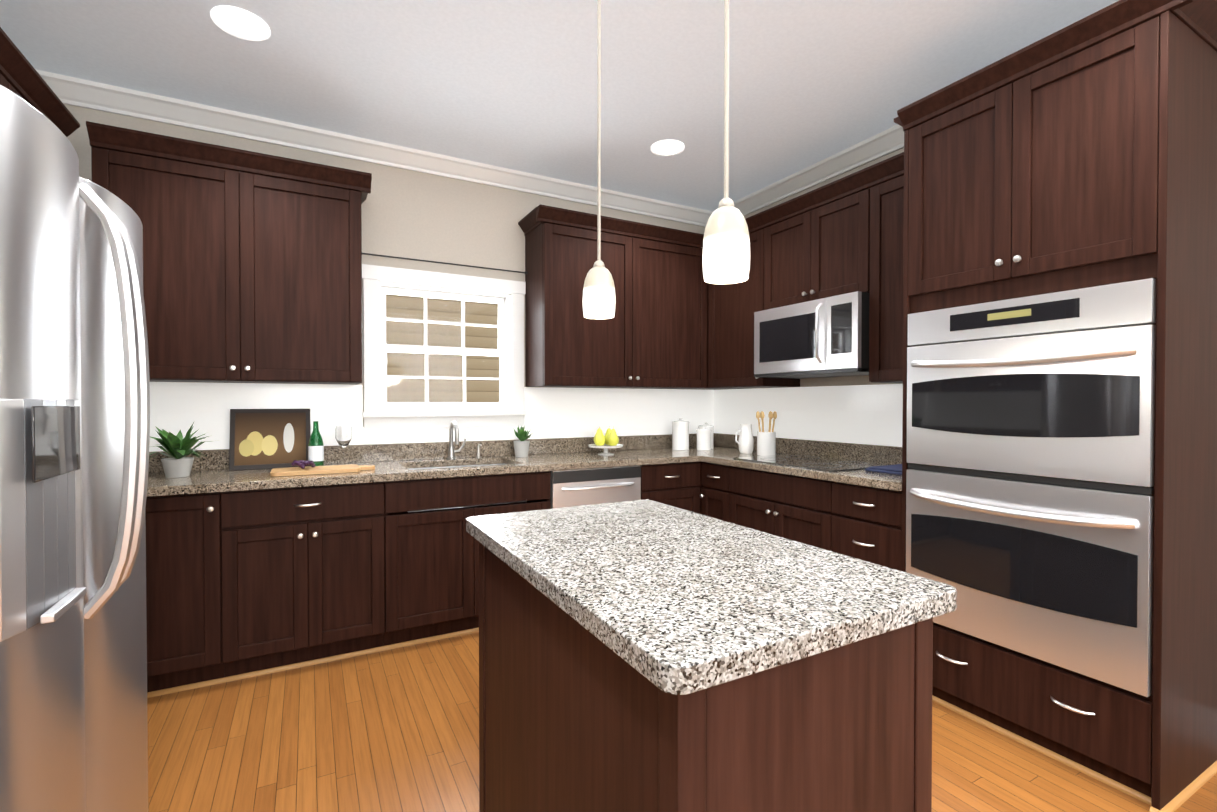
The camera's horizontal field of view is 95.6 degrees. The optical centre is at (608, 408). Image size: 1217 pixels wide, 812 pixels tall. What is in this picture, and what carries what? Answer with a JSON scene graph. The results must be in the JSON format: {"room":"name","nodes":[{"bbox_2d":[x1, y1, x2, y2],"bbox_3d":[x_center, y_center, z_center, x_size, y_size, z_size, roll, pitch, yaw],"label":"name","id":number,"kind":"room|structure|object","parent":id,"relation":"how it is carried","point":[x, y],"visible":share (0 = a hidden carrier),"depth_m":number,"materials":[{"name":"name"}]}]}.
{"room":"kitchen","nodes":[
{"label":"kitchen","id":0,"kind":"room"},
{"bbox_2d":[64,104,704,451],"bbox_3d":[-1.003,-0.167,3.555,4.140,2.780,0.120,0,1,-29],"label":"wall","id":1,"kind":"structure","parent":0,"point":[414,216],"depth_m":3.41,"materials":[{"name":"paint"}]},
{"bbox_2d":[0,39,23,98],"bbox_3d":[-2.113,-0.675,1.616,0.338,1.100,0.630,0,1,-29],"label":"upper cabinet","id":2,"kind":"object","parent":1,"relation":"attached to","point":[11,69],"depth_m":1.90,"materials":[{"name":"brown wood"}]},
{"bbox_2d":[24,67,71,136],"bbox_3d":[-2.343,-0.680,2.039,0.338,1.100,0.568,0,1,-29],"label":"upper cabinet","id":3,"kind":"object","parent":1,"relation":"attached to","point":[35,95],"depth_m":2.13,"materials":[{"name":"brown wood"}]},
{"bbox_2d":[86,121,259,382],"bbox_3d":[-2.077,-0.687,2.701,0.601,1.100,0.338,0,1,-29],"label":"upper cabinet","id":4,"kind":"object","parent":1,"relation":"attached to","point":[252,259],"depth_m":2.58,"materials":[{"name":"brown wood"}]},
{"bbox_2d":[256,152,363,384],"bbox_3d":[-1.652,-0.690,2.932,0.601,1.100,0.338,0,1,-29],"label":"upper cabinet","id":5,"kind":"object","parent":1,"relation":"attached to","point":[309,224],"depth_m":2.81,"materials":[{"name":"brown wood"}]},
{"bbox_2d":[35,69,710,226],"bbox_3d":[-0.954,-1.506,3.450,3.960,0.099,0.081,0,1,-29],"label":"crown molding","id":6,"kind":"structure","parent":1,"relation":"attached to","point":[73,91],"depth_m":3.12,"materials":[{"name":"white wood"}]},
{"bbox_2d":[149,382,712,451],"bbox_3d":[-0.963,0.030,3.505,4.159,0.351,0.009,0,1,-29],"label":"tile backsplash","id":7,"kind":"structure","parent":1,"relation":"attached to","point":[552,412],"depth_m":3.34,"materials":[{"name":"white tile"}]},
{"bbox_2d":[362,264,526,428],"bbox_3d":[-1.026,-0.368,3.511,1.004,0.962,0.170,0,1,-29],"label":"window","id":8,"kind":"structure","parent":1,"relation":"in","point":[379,284],"depth_m":3.49,"materials":[{"name":"white wood"}]},
{"bbox_2d":[362,252,527,273],"bbox_3d":[-0.988,-0.901,3.418,1.029,0.022,0.022,0,1,-29],"label":"curtain rod","id":9,"kind":"object","parent":1,"relation":"attached to","point":[525,272],"visible":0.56,"depth_m":3.40,"materials":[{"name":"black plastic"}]},
{"bbox_2d":[524,204,623,387],"bbox_3d":[-0.174,-0.699,3.736,0.699,1.100,0.338,0,1,-29],"label":"upper cabinet","id":10,"kind":"object","parent":1,"relation":"attached to","point":[564,348],"depth_m":3.54,"materials":[{"name":"brown wood"}]},
{"bbox_2d":[624,220,707,389],"bbox_3d":[0.361,-0.702,3.993,0.720,1.100,0.399,0,1,-29],"label":"upper cabinet","id":11,"kind":"object","parent":1,"relation":"attached to","point":[666,290],"depth_m":3.86,"materials":[{"name":"brown wood"}]},
{"bbox_2d":[0,0,1118,211],"bbox_3d":[0.727,-1.551,0.381,4.400,0.060,7.320,0,1,-29],"label":"ceiling","id":12,"kind":"structure","parent":0,"point":[510,84],"depth_m":2.50,"materials":[{"name":"paint"}]},
{"bbox_2d":[211,6,269,40],"bbox_3d":[-1.468,-1.537,2.204,0.200,0.008,0.200,0,1,-29],"label":"recessed light","id":13,"kind":"object","parent":12,"relation":"in","point":[239,23],"visible":1,"depth_m":2.20,"materials":[{"name":"white"}]},
{"bbox_2d":[583,0,614,318],"bbox_3d":[-0.028,-0.905,1.640,0.120,1.260,0.120,0,1,-29],"label":"pendant light","id":14,"kind":"object","parent":12,"relation":"hanging from","point":[599,295],"visible":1,"depth_m":1.63,"materials":[{"name":"white glass"}]},
{"bbox_2d":[651,140,684,155],"bbox_3d":[0.351,-1.549,3.277,0.200,0.008,0.200,0,1,-29],"label":"recessed light","id":15,"kind":"object","parent":12,"relation":"in","point":[667,147],"visible":1,"depth_m":3.27,"materials":[{"name":"white"}]},
{"bbox_2d":[703,0,749,283],"bbox_3d":[0.244,-0.899,1.139,0.120,1.260,0.120,0,1,-29],"label":"pendant light","id":16,"kind":"object","parent":12,"relation":"hanging from","point":[726,249],"visible":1,"depth_m":1.12,"materials":[{"name":"white glass"}]},
{"bbox_2d":[147,632,1216,811],"bbox_3d":[0.727,1.289,0.414,4.400,0.060,7.320,0,1,-29],"label":"floor","id":17,"kind":"structure","parent":0,"point":[394,730],"depth_m":2.00,"materials":[{"name":"brown wood"}]},
{"bbox_2d":[0,85,149,811],"bbox_3d":[-1.484,0.352,1.107,0.890,1.797,0.970,0,1,-29],"label":"refrigerator","id":18,"kind":"object","parent":17,"relation":"on","point":[74,411],"visible":1,"depth_m":1.06,"materials":[{"name":"grey metal"}]},
{"bbox_2d":[145,491,240,691],"bbox_3d":[-2.001,0.797,2.565,0.510,0.876,0.679,0,1,-29],"label":"base cabinet","id":19,"kind":"object","parent":17,"relation":"on","point":[193,553],"depth_m":2.38,"materials":[{"name":"brown wood"}]},
{"bbox_2d":[149,433,754,511],"bbox_3d":[-0.806,0.370,3.220,4.154,0.321,0.648,0,1,-29],"label":"countertop","id":20,"kind":"structure","parent":19,"relation":"on","point":[211,472],"depth_m":3.22,"materials":[{"name":"stone"}]},
{"bbox_2d":[149,422,211,477],"bbox_3d":[-2.018,0.187,2.595,0.307,0.262,0.335,0,1,-29],"label":"potted succulent","id":21,"kind":"object","parent":20,"relation":"on","point":[178,463],"visible":1,"depth_m":2.57,"materials":[{"name":"green plant"}]},
{"bbox_2d":[229,409,310,469],"bbox_3d":[-1.809,0.156,2.958,0.370,0.315,0.093,0,1,-29],"label":"framed picture","id":22,"kind":"object","parent":20,"relation":"on","point":[267,438],"visible":0.88,"depth_m":2.95,"materials":[{"name":"black"}]},
{"bbox_2d":[308,421,323,465],"bbox_3d":[-1.551,0.189,2.924,0.073,0.250,0.073,0,1,-29],"label":"bottle","id":23,"kind":"object","parent":20,"relation":"on","point":[316,450],"visible":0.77,"depth_m":2.90,"materials":[{"name":"green glass"}]},
{"bbox_2d":[270,464,374,476],"bbox_3d":[-1.435,0.306,2.790,0.465,0.019,0.220,0,1,-29],"label":"cutting board","id":24,"kind":"object","parent":20,"relation":"on","point":[308,470],"visible":1,"depth_m":2.72,"materials":[{"name":"brown wood"}]},
{"bbox_2d":[291,460,315,468],"bbox_3d":[-1.522,0.275,2.752,0.106,0.043,0.075,0,1,-29],"label":"grapes","id":25,"kind":"object","parent":24,"relation":"on","point":[302,464],"visible":1,"depth_m":2.74,"materials":[{"name":"purple food"}]},
{"bbox_2d":[335,426,351,464],"bbox_3d":[-1.449,0.203,3.020,0.086,0.220,0.086,0,1,-29],"label":"wine glass","id":26,"kind":"object","parent":20,"relation":"on","point":[343,436],"visible":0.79,"depth_m":2.99,"materials":[{"name":"clear glass"}]},
{"bbox_2d":[447,421,465,458],"bbox_3d":[-0.912,0.190,3.366,0.120,0.238,0.190,0,1,-29],"label":"faucet","id":27,"kind":"object","parent":20,"relation":"on","point":[455,428],"visible":1,"depth_m":3.39,"materials":[{"name":"silver metal"}]},
{"bbox_2d":[476,444,481,457],"bbox_3d":[-0.813,0.263,3.473,0.036,0.090,0.078,0,1,-29],"label":"soap dispenser","id":28,"kind":"object","parent":20,"relation":"on","point":[478,451],"visible":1,"depth_m":3.48,"materials":[{"name":"silver metal"}]},
{"bbox_2d":[513,426,533,456],"bbox_3d":[-0.538,0.198,3.550,0.138,0.218,0.168,0,1,-29],"label":"plant","id":29,"kind":"object","parent":20,"relation":"on","point":[521,446],"visible":1,"depth_m":3.52,"materials":[{"name":"green plant"}]},
{"bbox_2d":[588,426,622,454],"bbox_3d":[-0.019,0.210,3.718,0.240,0.190,0.240,0,1,-29],"label":"stand","id":30,"kind":"object","parent":20,"relation":"on","point":[610,439],"visible":1,"depth_m":3.67,"materials":[{"name":"yellow food"}]},
{"bbox_2d":[672,418,688,449],"bbox_3d":[0.536,0.185,4.100,0.130,0.232,0.130,0,1,-29],"label":"canister","id":31,"kind":"object","parent":20,"relation":"on","point":[680,433],"visible":1,"depth_m":4.05,"materials":[{"name":"white ceramic"}]},
{"bbox_2d":[696,427,710,449],"bbox_3d":[0.703,0.215,4.066,0.110,0.172,0.110,0,1,-29],"label":"canister","id":32,"kind":"object","parent":20,"relation":"on","point":[703,438],"visible":1,"depth_m":4.02,"materials":[{"name":"white ceramic"}]},
{"bbox_2d":[698,422,713,448],"bbox_3d":[0.747,0.201,4.215,0.118,0.197,0.118,0,1,-29],"label":"canister","id":33,"kind":"object","parent":20,"relation":"on","point":[708,426],"visible":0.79,"depth_m":4.18,"materials":[{"name":"white ceramic"}]},
{"bbox_2d":[147,627,478,697],"bbox_3d":[-0.778,1.220,3.010,3.079,0.018,0.028,0,1,-29],"label":"trim","id":34,"kind":"structure","parent":17,"relation":"on","point":[327,659],"depth_m":2.64,"materials":[{"name":"brown wood"}]},
{"bbox_2d":[241,481,400,673],"bbox_3d":[-1.550,0.794,2.845,0.790,0.876,0.618,0,1,-29],"label":"base cabinet","id":35,"kind":"object","parent":17,"relation":"on","point":[242,582],"depth_m":2.60,"materials":[{"name":"brown wood"}]},
{"bbox_2d":[550,465,640,508],"bbox_3d":[-0.190,0.787,3.537,0.596,0.872,0.647,0,1,-29],"label":"dishwasher","id":36,"kind":"object","parent":17,"relation":"on","point":[579,487],"visible":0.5,"depth_m":3.28,"materials":[{"name":"silver metal"}]},
{"bbox_2d":[640,462,696,512],"bbox_3d":[0.284,0.783,3.808,0.488,0.876,0.679,0,1,-29],"label":"base cabinet","id":37,"kind":"object","parent":17,"relation":"on","point":[679,492],"depth_m":3.56,"materials":[{"name":"brown wood"}]},
{"bbox_2d":[466,500,956,811],"bbox_3d":[0.113,0.791,1.363,0.665,0.915,1.095,0,1,-29],"label":"kitchen island","id":38,"kind":"object","parent":17,"relation":"on","point":[644,656],"visible":1,"depth_m":0.99,"materials":[{"name":"brown wood"}]},
{"bbox_2d":[697,461,736,523],"bbox_3d":[0.935,0.784,3.663,0.679,0.876,0.360,0,1,-29],"label":"base cabinet","id":39,"kind":"object","parent":17,"relation":"on","point":[719,500],"depth_m":3.53,"materials":[{"name":"brown wood"}]},
{"bbox_2d":[737,467,816,546],"bbox_3d":[1.186,0.789,3.265,0.618,0.876,0.820,0,1,-29],"label":"base cabinet","id":40,"kind":"object","parent":17,"relation":"on","point":[794,498],"depth_m":3.06,"materials":[{"name":"brown wood"}]},
{"bbox_2d":[817,479,901,570],"bbox_3d":[1.458,0.795,2.765,0.618,0.876,0.438,0,1,-29],"label":"base cabinet","id":41,"kind":"object","parent":17,"relation":"on","point":[840,522],"depth_m":2.61,"materials":[{"name":"brown wood"}]},
{"bbox_2d":[695,436,901,490],"bbox_3d":[1.207,0.280,3.160,0.674,0.140,1.380,0,1,-29],"label":"countertop","id":42,"kind":"structure","parent":41,"relation":"on","point":[725,449],"depth_m":3.27,"materials":[{"name":"stone"}]},
{"bbox_2d":[735,424,753,453],"bbox_3d":[0.926,0.204,3.777,0.147,0.200,0.104,0,1,-29],"label":"pitcher","id":43,"kind":"object","parent":42,"relation":"on","point":[745,441],"visible":1,"depth_m":3.75,"materials":[{"name":"white ceramic"}]},
{"bbox_2d":[756,411,776,455],"bbox_3d":[1.044,0.159,3.647,0.120,0.293,0.145,0,1,-29],"label":"utensil crock","id":44,"kind":"object","parent":42,"relation":"on","point":[766,443],"visible":0.98,"depth_m":3.60,"materials":[{"name":"white ceramic"}]},
{"bbox_2d":[733,454,893,471],"bbox_3d":[1.179,0.307,3.222,0.520,0.008,0.740,0,1,-29],"label":"cooktop","id":45,"kind":"object","parent":42,"relation":"in","point":[817,463],"visible":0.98,"depth_m":3.14,"materials":[{"name":"black glass"}]},
{"bbox_2d":[865,464,901,474],"bbox_3d":[1.515,0.301,2.762,0.320,0.030,0.288,0,1,-29],"label":"dish towel","id":46,"kind":"object","parent":42,"relation":"on","point":[895,469],"visible":0.27,"depth_m":2.75,"materials":[{"name":"blue fabric"}]},
{"bbox_2d":[932,695,1171,811],"bbox_3d":[1.515,1.231,2.072,0.030,0.018,0.840,0,1,-29],"label":"trim","id":47,"kind":"structure","parent":17,"relation":"on","point":[1142,797],"depth_m":1.95,"materials":[{"name":"brown wood"}]},
{"bbox_2d":[894,0,1216,809],"bbox_3d":[1.738,-0.021,2.178,0.678,2.520,0.940,0,1,-29],"label":"tall cabinet","id":48,"kind":"object","parent":17,"relation":"on","point":[1080,154],"visible":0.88,"depth_m":1.84,"materials":[{"name":"brown wood"}]},
{"bbox_2d":[906,278,1155,696],"bbox_3d":[1.712,0.239,2.167,0.682,1.290,0.784,0,1,-29],"label":"double oven","id":49,"kind":"object","parent":48,"relation":"in","point":[1030,478],"visible":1,"depth_m":1.94,"materials":[{"name":"silver metal"}]},
{"bbox_2d":[1169,761,1216,811],"bbox_3d":[1.985,1.234,1.844,0.578,0.018,0.020,0,1,-29],"label":"trim","id":50,"kind":"structure","parent":17,"relation":"on","point":[1188,792],"depth_m":1.79,"materials":[{"name":"brown wood"}]},
{"bbox_2d":[719,147,903,446],"bbox_3d":[2.607,-0.143,1.420,0.120,2.780,7.320,0,1,-29],"label":"wall","id":51,"kind":"structure","parent":0,"point":[848,380],"depth_m":3.46,"materials":[{"name":"paint"}]},
{"bbox_2d":[704,208,799,389],"bbox_3d":[0.991,-0.700,3.835,0.399,1.100,0.642,0,1,-29],"label":"upper cabinet","id":52,"kind":"object","parent":51,"relation":"attached to","point":[729,353],"depth_m":3.73,"materials":[{"name":"brown wood"}]},
{"bbox_2d":[772,196,799,308],"bbox_3d":[1.247,-0.931,3.426,0.338,0.629,0.436,0,1,-29],"label":"upper cabinet","id":53,"kind":"object","parent":51,"relation":"attached to","point":[785,216],"depth_m":3.37,"materials":[{"name":"brown wood"}]},
{"bbox_2d":[711,125,903,215],"bbox_3d":[2.518,-1.481,1.356,0.082,0.099,7.080,0,1,-29],"label":"crown molding","id":54,"kind":"structure","parent":51,"relation":"attached to","point":[890,140],"depth_m":3.46,"materials":[{"name":"white wood"}]},
{"bbox_2d":[713,384,902,446],"bbox_3d":[1.351,0.029,3.597,0.007,0.351,2.010,0,1,-29],"label":"tile backsplash","id":55,"kind":"structure","parent":51,"relation":"attached to","point":[866,414],"depth_m":3.56,"materials":[{"name":"white tile"}]},
{"bbox_2d":[800,172,855,302],"bbox_3d":[1.400,-0.928,3.146,0.338,0.629,0.437,0,1,-29],"label":"upper cabinet","id":56,"kind":"object","parent":51,"relation":"attached to","point":[827,213],"depth_m":3.10,"materials":[{"name":"brown wood"}]},
{"bbox_2d":[754,291,868,378],"bbox_3d":[1.268,-0.405,3.262,0.462,0.413,0.752,0,1,-29],"label":"microwave","id":57,"kind":"object","parent":56,"relation":"attached to","point":[824,337],"visible":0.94,"depth_m":3.09,"materials":[{"name":"silver metal"}]},
{"bbox_2d":[852,152,903,382],"bbox_3d":[1.581,-0.689,2.816,0.338,1.100,0.440,0,1,-29],"label":"upper cabinet","id":58,"kind":"object","parent":51,"relation":"attached to","point":[880,187],"depth_m":2.81,"materials":[{"name":"brown wood"}]},
{"label":"outside","id":59,"kind":"structure","parent":0,"visible":0},
{"bbox_2d":[386,294,499,401],"bbox_3d":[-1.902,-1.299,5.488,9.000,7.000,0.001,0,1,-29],"label":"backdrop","id":60,"kind":"structure","parent":59,"point":[447,311],"depth_m":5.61,"materials":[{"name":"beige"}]}
]}

